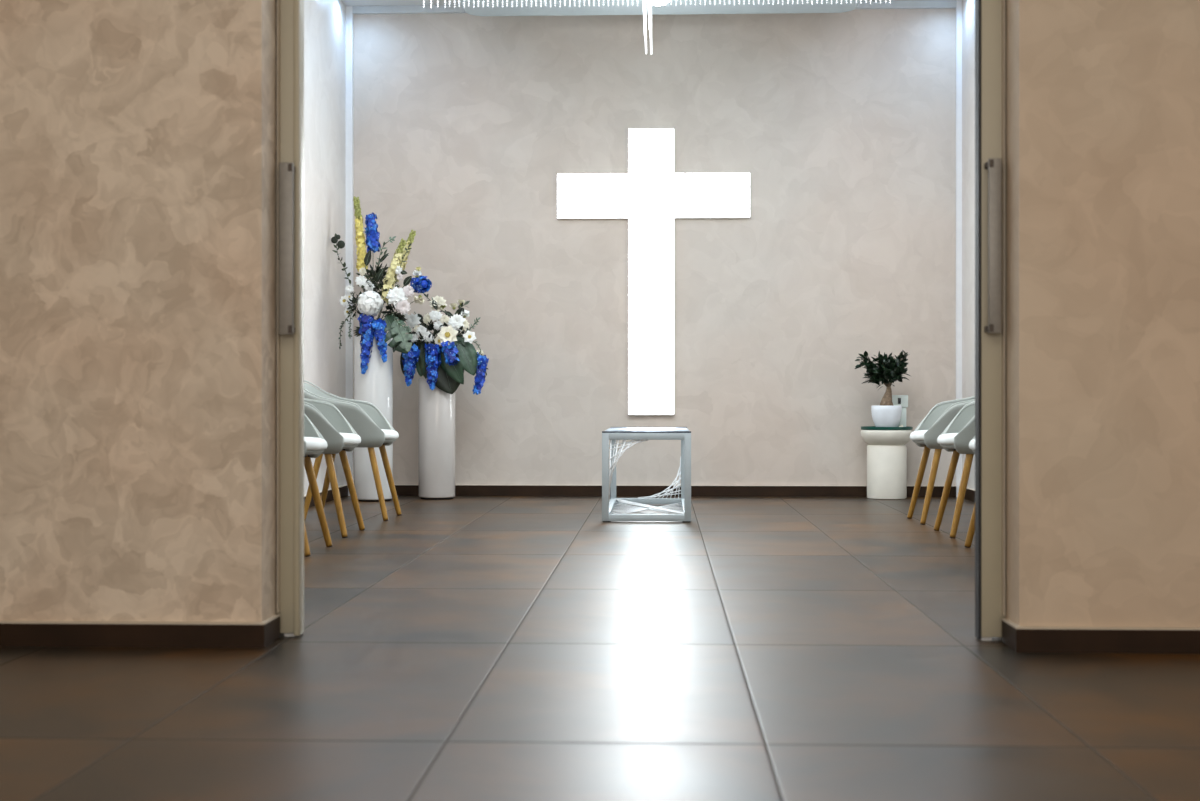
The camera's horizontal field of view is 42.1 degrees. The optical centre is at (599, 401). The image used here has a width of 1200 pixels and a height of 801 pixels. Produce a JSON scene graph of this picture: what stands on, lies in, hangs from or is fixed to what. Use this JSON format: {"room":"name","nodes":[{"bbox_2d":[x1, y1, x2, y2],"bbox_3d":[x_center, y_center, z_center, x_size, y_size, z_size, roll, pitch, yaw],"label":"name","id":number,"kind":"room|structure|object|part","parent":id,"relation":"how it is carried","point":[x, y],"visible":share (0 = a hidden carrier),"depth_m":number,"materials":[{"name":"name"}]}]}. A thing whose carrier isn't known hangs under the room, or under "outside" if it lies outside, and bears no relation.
{"room":"funeral home hallway","nodes":[
{"label":"funeral home hallway","id":0,"kind":"room"},
{"bbox_2d":[0,0,275,621],"bbox_3d":[-1.959,-1.030,4.195,2.157,3.340,0.150,0,0,2],"label":"wall","id":1,"kind":"structure","parent":0,"point":[138,137],"depth_m":4.09,"materials":[{"name":"paint"}]},
{"bbox_2d":[0,614,279,647],"bbox_3d":[-1.954,0.608,4.186,2.169,0.064,0.168,0,0,2],"label":"baseboard","id":2,"kind":"structure","parent":1,"relation":"attached to","point":[263,634],"depth_m":4.07,"materials":[{"name":"brown wood"}]},
{"bbox_2d":[276,0,303,635],"bbox_3d":[-1.201,-0.580,4.267,0.767,2.440,0.102,0,0,2],"label":"door","id":3,"kind":"structure","parent":1,"relation":"in","point":[289,13],"depth_m":4.25,"materials":[{"name":"paint"}]},
{"bbox_3d":[-0.847,-0.414,4.212,0.037,0.464,0.016,0,0,2],"label":"handle","id":4,"kind":"part","parent":3,"relation":"part of","materials":[{"name":"metal"}]},
{"bbox_2d":[304,0,345,495],"bbox_3d":[-1.929,-1.030,7.611,0.150,3.340,6.140,0,0,2],"label":"wall","id":5,"kind":"structure","parent":0,"point":[324,20],"depth_m":9.92,"materials":[{"name":"paint"}]},
{"bbox_2d":[304,485,347,506],"bbox_3d":[-1.846,0.603,7.590,0.018,0.075,6.105,0,0,2],"label":"baseboard","id":6,"kind":"structure","parent":5,"relation":"attached to","point":[343,490],"depth_m":10.10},
{"bbox_2d":[0,496,1199,800],"bbox_3d":[0.148,0.690,3.797,6.400,0.100,14.000,0,0,2],"label":"floor","id":7,"kind":"structure","parent":0,"point":[459,648],"depth_m":3.52,"materials":[{"name":"tile"}]},
{"bbox_2d":[304,413,331,556],"bbox_3d":[-1.462,0.259,6.692,0.565,0.766,0.527,0,0,2],"label":"armchair","id":8,"kind":"object","parent":7,"relation":"on","point":[315,444],"visible":0.18,"depth_m":6.85,"materials":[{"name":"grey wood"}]},
{"bbox_3d":[-1.260,0.432,6.497,0.137,0.416,0.035,0,0,30],"label":"leg","id":9,"kind":"part","parent":8,"relation":"part of","materials":[{"name":"brown wood"}]},
{"bbox_3d":[-1.412,0.176,6.690,0.464,0.060,0.392,0,0,2],"label":"seat","id":10,"kind":"part","parent":8,"relation":"part of","materials":[{"name":"grey fabric"}]},
{"bbox_3d":[-1.246,0.432,6.871,0.138,0.416,0.036,0,0,-25],"label":"leg","id":11,"kind":"part","parent":8,"relation":"part of","materials":[{"name":"brown wood"}]},
{"bbox_2d":[304,398,364,537],"bbox_3d":[-1.452,0.259,7.582,0.565,0.766,0.527,0,0,2],"label":"armchair","id":12,"kind":"object","parent":7,"relation":"on","point":[340,436],"visible":0.38,"depth_m":7.43,"materials":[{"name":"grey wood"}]},
{"bbox_3d":[-1.250,0.432,7.387,0.137,0.416,0.035,0,0,30],"label":"leg","id":13,"kind":"part","parent":12,"relation":"part of","materials":[{"name":"brown wood"}]},
{"bbox_3d":[-1.402,0.176,7.581,0.464,0.060,0.392,0,0,2],"label":"seat","id":14,"kind":"part","parent":12,"relation":"part of","materials":[{"name":"grey fabric"}]},
{"bbox_3d":[-1.236,0.432,7.762,0.138,0.416,0.036,0,0,-25],"label":"leg","id":15,"kind":"part","parent":12,"relation":"part of","materials":[{"name":"brown wood"}]},
{"bbox_2d":[304,380,401,520],"bbox_3d":[-1.401,0.259,8.621,0.565,0.766,0.527,0,0,2],"label":"armchair","id":16,"kind":"object","parent":7,"relation":"on","point":[374,430],"visible":0.44,"depth_m":8.43,"materials":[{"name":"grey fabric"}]},
{"bbox_3d":[-1.552,0.432,8.438,0.138,0.416,0.036,0,0,-28],"label":"leg","id":17,"kind":"part","parent":16,"relation":"part of","materials":[{"name":"brown wood"}]},
{"bbox_3d":[-1.539,0.432,8.814,0.137,0.416,0.036,0,0,30],"label":"leg","id":18,"kind":"part","parent":16,"relation":"part of","materials":[{"name":"brown wood"}]},
{"bbox_3d":[-1.200,0.432,8.426,0.137,0.416,0.035,0,0,30],"label":"leg","id":19,"kind":"part","parent":16,"relation":"part of","materials":[{"name":"brown wood"}]},
{"bbox_3d":[-1.351,0.176,8.619,0.464,0.060,0.392,0,0,2],"label":"seat","id":20,"kind":"part","parent":16,"relation":"part of","materials":[{"name":"grey fabric"}]},
{"bbox_3d":[-1.185,0.432,8.800,0.138,0.416,0.036,0,0,-25],"label":"leg","id":21,"kind":"part","parent":16,"relation":"part of","materials":[{"name":"brown wood"}]},
{"bbox_2d":[354,335,392,501],"bbox_3d":[-1.468,0.105,10.110,0.251,1.070,0.251,0,0,2],"label":"pedestal","id":22,"kind":"object","parent":7,"relation":"on","point":[375,386],"visible":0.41,"depth_m":10.00,"materials":[{"name":"ceramic"}]},
{"bbox_2d":[331,196,431,373],"bbox_3d":[-1.413,-0.759,10.055,0.683,1.167,0.352,0,0,2],"label":"flower arrangement","id":23,"kind":"object","parent":22,"relation":"on","point":[369,302],"visible":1,"depth_m":10.03,"materials":[{"name":"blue plant"}]},
{"bbox_2d":[418,378,454,499],"bbox_3d":[-1.078,0.240,10.312,0.243,0.800,0.243,0,0,2],"label":"vase","id":24,"kind":"object","parent":7,"relation":"on","point":[436,407],"visible":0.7,"depth_m":10.21,"materials":[{"name":"beige ceramic"}]},
{"bbox_2d":[400,293,488,394],"bbox_3d":[-1.013,-0.382,10.234,0.582,0.671,0.314,0,0,6],"label":"flower arrangement","id":25,"kind":"object","parent":24,"relation":"on","point":[443,361],"visible":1,"depth_m":10.17,"materials":[{"name":"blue plant"}]},
{"bbox_2d":[602,427,690,521],"bbox_3d":[0.275,0.398,9.006,0.474,0.484,1.420,0,0,2],"label":"stand","id":26,"kind":"object","parent":7,"relation":"on","point":[609,500],"visible":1,"depth_m":8.30,"materials":[{"name":"grey painted metal"},{"name":"white cord"}]},
{"bbox_3d":[0.056,0.616,9.015,0.036,0.036,1.348,0,0,2],"label":"rail","id":27,"kind":"part","parent":26,"relation":"part of","materials":[{"name":"silver metal"}]},
{"bbox_3d":[0.276,0.161,9.022,0.466,0.006,1.380,0,0,2],"label":"panel","id":28,"kind":"part","parent":26,"relation":"part of","materials":[{"name":"clear glass"}]},
{"bbox_3d":[0.302,0.400,9.698,0.474,0.469,0.036,0,0,2],"label":"frame","id":29,"kind":"part","parent":26,"relation":"part of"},
{"bbox_3d":[0.494,0.616,8.998,0.036,0.036,1.348,0,0,2],"label":"rail","id":30,"kind":"part","parent":26,"relation":"part of","materials":[{"name":"silver metal"}]},
{"bbox_2d":[861,430,912,499],"bbox_3d":[1.903,0.412,10.354,0.342,0.455,0.342,0,0,2],"label":"side table","id":31,"kind":"object","parent":7,"relation":"on","point":[886,451],"visible":0.88,"depth_m":10.24,"materials":[{"name":"white ceramic"}]},
{"bbox_2d":[861,426,912,429],"bbox_3d":[1.903,0.174,10.354,0.340,0.022,0.340,0,0,2],"label":"serving tray","id":32,"kind":"object","parent":31,"relation":"on","point":[862,427],"visible":0.94,"depth_m":10.21,"materials":[{"name":"green glass"}]},
{"bbox_2d":[855,350,909,426],"bbox_3d":[1.860,-0.084,10.265,0.365,0.522,0.223,0,0,15],"label":"potted ficus","id":33,"kind":"object","parent":32,"relation":"on","point":[888,370],"visible":1,"depth_m":10.22,"materials":[{"name":"plant"}]},
{"bbox_2d":[892,395,907,426],"bbox_3d":[1.991,0.066,10.394,0.112,0.222,0.084,0,0,2],"label":"dispenser","id":34,"kind":"object","parent":32,"relation":"on","point":[898,400],"visible":0.46,"depth_m":10.36,"materials":[{"name":"plastic"}]},
{"bbox_2d":[907,396,974,524],"bbox_3d":[1.950,0.259,8.350,0.565,0.766,0.527,0,0,2],"label":"armchair","id":35,"kind":"object","parent":7,"relation":"on","point":[926,434],"visible":0.31,"depth_m":8.18,"materials":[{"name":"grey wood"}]},
{"bbox_3d":[1.900,0.176,8.352,0.464,0.060,0.392,0,0,2],"label":"seat","id":36,"kind":"part","parent":35,"relation":"part of","materials":[{"name":"grey fabric"}]},
{"bbox_3d":[1.748,0.432,8.546,0.137,0.416,0.035,0,0,30],"label":"leg","id":37,"kind":"part","parent":35,"relation":"part of","materials":[{"name":"brown wood"}]},
{"bbox_3d":[1.734,0.432,8.171,0.138,0.416,0.036,0,0,-25],"label":"leg","id":38,"kind":"part","parent":35,"relation":"part of","materials":[{"name":"brown wood"}]},
{"bbox_2d":[934,401,974,537],"bbox_3d":[1.923,0.259,7.541,0.565,0.766,0.527,0,0,2],"label":"armchair","id":39,"kind":"object","parent":7,"relation":"on","point":[957,435],"visible":0.31,"depth_m":7.45,"materials":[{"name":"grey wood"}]},
{"bbox_3d":[1.722,0.432,7.736,0.137,0.416,0.035,0,0,30],"label":"leg","id":40,"kind":"part","parent":39,"relation":"part of","materials":[{"name":"brown wood"}]},
{"bbox_3d":[1.873,0.176,7.543,0.464,0.060,0.392,0,0,2],"label":"seat","id":41,"kind":"part","parent":39,"relation":"part of","materials":[{"name":"grey fabric"}]},
{"bbox_3d":[1.707,0.432,7.362,0.138,0.416,0.036,0,0,-25],"label":"leg","id":42,"kind":"part","parent":39,"relation":"part of","materials":[{"name":"brown wood"}]},
{"bbox_2d":[964,436,974,546],"bbox_3d":[1.869,0.259,6.652,0.565,0.766,0.527,0,0,2],"label":"armchair","id":43,"kind":"object","parent":7,"relation":"on","point":[971,530],"visible":0.02,"depth_m":6.85,"materials":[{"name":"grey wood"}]},
{"bbox_3d":[1.667,0.432,6.848,0.137,0.416,0.035,0,0,30],"label":"leg","id":44,"kind":"part","parent":43,"relation":"part of","materials":[{"name":"brown wood"}]},
{"bbox_3d":[1.818,0.176,6.654,0.464,0.060,0.392,0,0,2],"label":"seat","id":45,"kind":"part","parent":43,"relation":"part of","materials":[{"name":"grey fabric"}]},
{"bbox_2d":[341,0,912,5],"bbox_3d":[0.224,-2.750,7.392,4.570,0.100,6.710,0,0,2],"label":"ceiling","id":46,"kind":"structure","parent":0,"point":[345,2],"depth_m":10.54,"materials":[{"name":"paint"}]},
{"bbox_2d":[423,0,890,53],"bbox_3d":[0.336,-2.292,9.199,2.548,0.815,1.990,0,0,2],"label":"crystal chandelier","id":47,"kind":"object","parent":46,"relation":"hanging from","point":[472,7],"visible":1,"depth_m":9.98,"materials":[{"name":"clear glass"}]},
{"bbox_3d":[0.361,-2.505,9.733,0.150,0.050,0.150,0,0,2],"label":"bulb","id":48,"kind":"part","parent":47,"relation":"part of","materials":[{"name":"white glass"}]},
{"bbox_3d":[0.350,-2.615,9.198,2.520,0.169,1.990,0,0,2],"label":"ceiling plate","id":49,"kind":"part","parent":47,"relation":"part of","materials":[{"name":"silver metal"}]},
{"bbox_2d":[353,9,955,485],"bbox_3d":[0.352,-1.030,10.669,4.570,3.340,0.150,0,0,2],"label":"wall","id":50,"kind":"structure","parent":0,"point":[842,125],"depth_m":10.59,"materials":[{"name":"paint"}]},
{"bbox_2d":[346,6,352,495],"bbox_3d":[-1.711,-1.030,10.658,0.047,3.340,0.035,0,0,2],"label":"trim","id":51,"kind":"structure","parent":50,"relation":"attached to","point":[349,15],"depth_m":10.64,"materials":[{"name":"white metal"}]},
{"bbox_2d":[557,128,749,414],"bbox_3d":[0.361,-0.882,10.576,1.308,1.940,0.036,0,0,2],"label":"cross","id":52,"kind":"object","parent":50,"relation":"attached to","point":[650,195],"visible":1,"depth_m":10.56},
{"bbox_2d":[352,0,956,13],"bbox_3d":[0.354,-2.676,10.577,4.087,0.048,0.035,0,0,2],"label":"trim","id":53,"kind":"structure","parent":50,"relation":"attached to","point":[915,4],"depth_m":10.61,"materials":[{"name":"paint"}]},
{"bbox_2d":[395,485,955,496],"bbox_3d":[0.354,0.603,10.584,4.087,0.075,0.020,0,0,2],"label":"baseboard","id":54,"kind":"structure","parent":50,"relation":"attached to","point":[401,490],"depth_m":10.57,"materials":[{"name":"brown wood"}]},
{"bbox_2d":[956,0,961,496],"bbox_3d":[2.414,-1.030,10.496,0.036,3.340,0.035,0,0,2],"label":"trim","id":55,"kind":"structure","parent":50,"relation":"attached to","point":[959,2],"depth_m":10.48,"materials":[{"name":"white metal"}]},
{"bbox_2d":[871,406,901,426],"bbox_3d":[1.884,0.100,10.259,0.197,0.153,0.197,0,0,2],"label":"pot","id":56,"kind":"object","parent":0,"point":[882,416],"depth_m":10.18,"materials":[{"name":"white ceramic"}]},
{"bbox_2d":[962,0,974,489],"bbox_3d":[2.388,-1.030,7.442,0.150,3.340,6.140,0,0,2],"label":"wall","id":57,"kind":"structure","parent":0,"point":[968,6],"depth_m":10.26,"materials":[{"name":"paint"}]},
{"bbox_2d":[964,488,974,501],"bbox_3d":[2.303,0.603,7.428,0.018,0.075,6.105,0,0,2],"label":"baseboard","id":58,"kind":"structure","parent":57,"relation":"attached to","point":[970,493],"depth_m":10.10,"materials":[{"name":"brown wood"}]},
{"bbox_2d":[1006,0,1199,626],"bbox_3d":[2.218,-1.030,4.031,2.282,3.340,0.150,0,0,2],"label":"wall","id":59,"kind":"structure","parent":0,"point":[1103,96],"depth_m":3.99,"materials":[{"name":"paint"}]},
{"bbox_2d":[975,0,1005,639],"bbox_3d":[1.414,-0.580,4.162,0.800,2.440,0.098,0,0,2],"label":"door","id":60,"kind":"structure","parent":59,"relation":"in","point":[990,15],"depth_m":4.18,"materials":[{"name":"paint"}]},
{"bbox_3d":[1.047,-0.414,4.138,0.033,0.464,0.016,0,0,2],"label":"handle","id":61,"kind":"part","parent":60,"relation":"part of","materials":[{"name":"metal"}]},
{"bbox_2d":[1002,618,1199,653],"bbox_3d":[2.212,0.608,4.023,2.294,0.064,0.168,0,0,2],"label":"baseboard","id":62,"kind":"structure","parent":59,"relation":"attached to","point":[1021,639],"depth_m":3.98,"materials":[{"name":"brown wood"}]}
]}

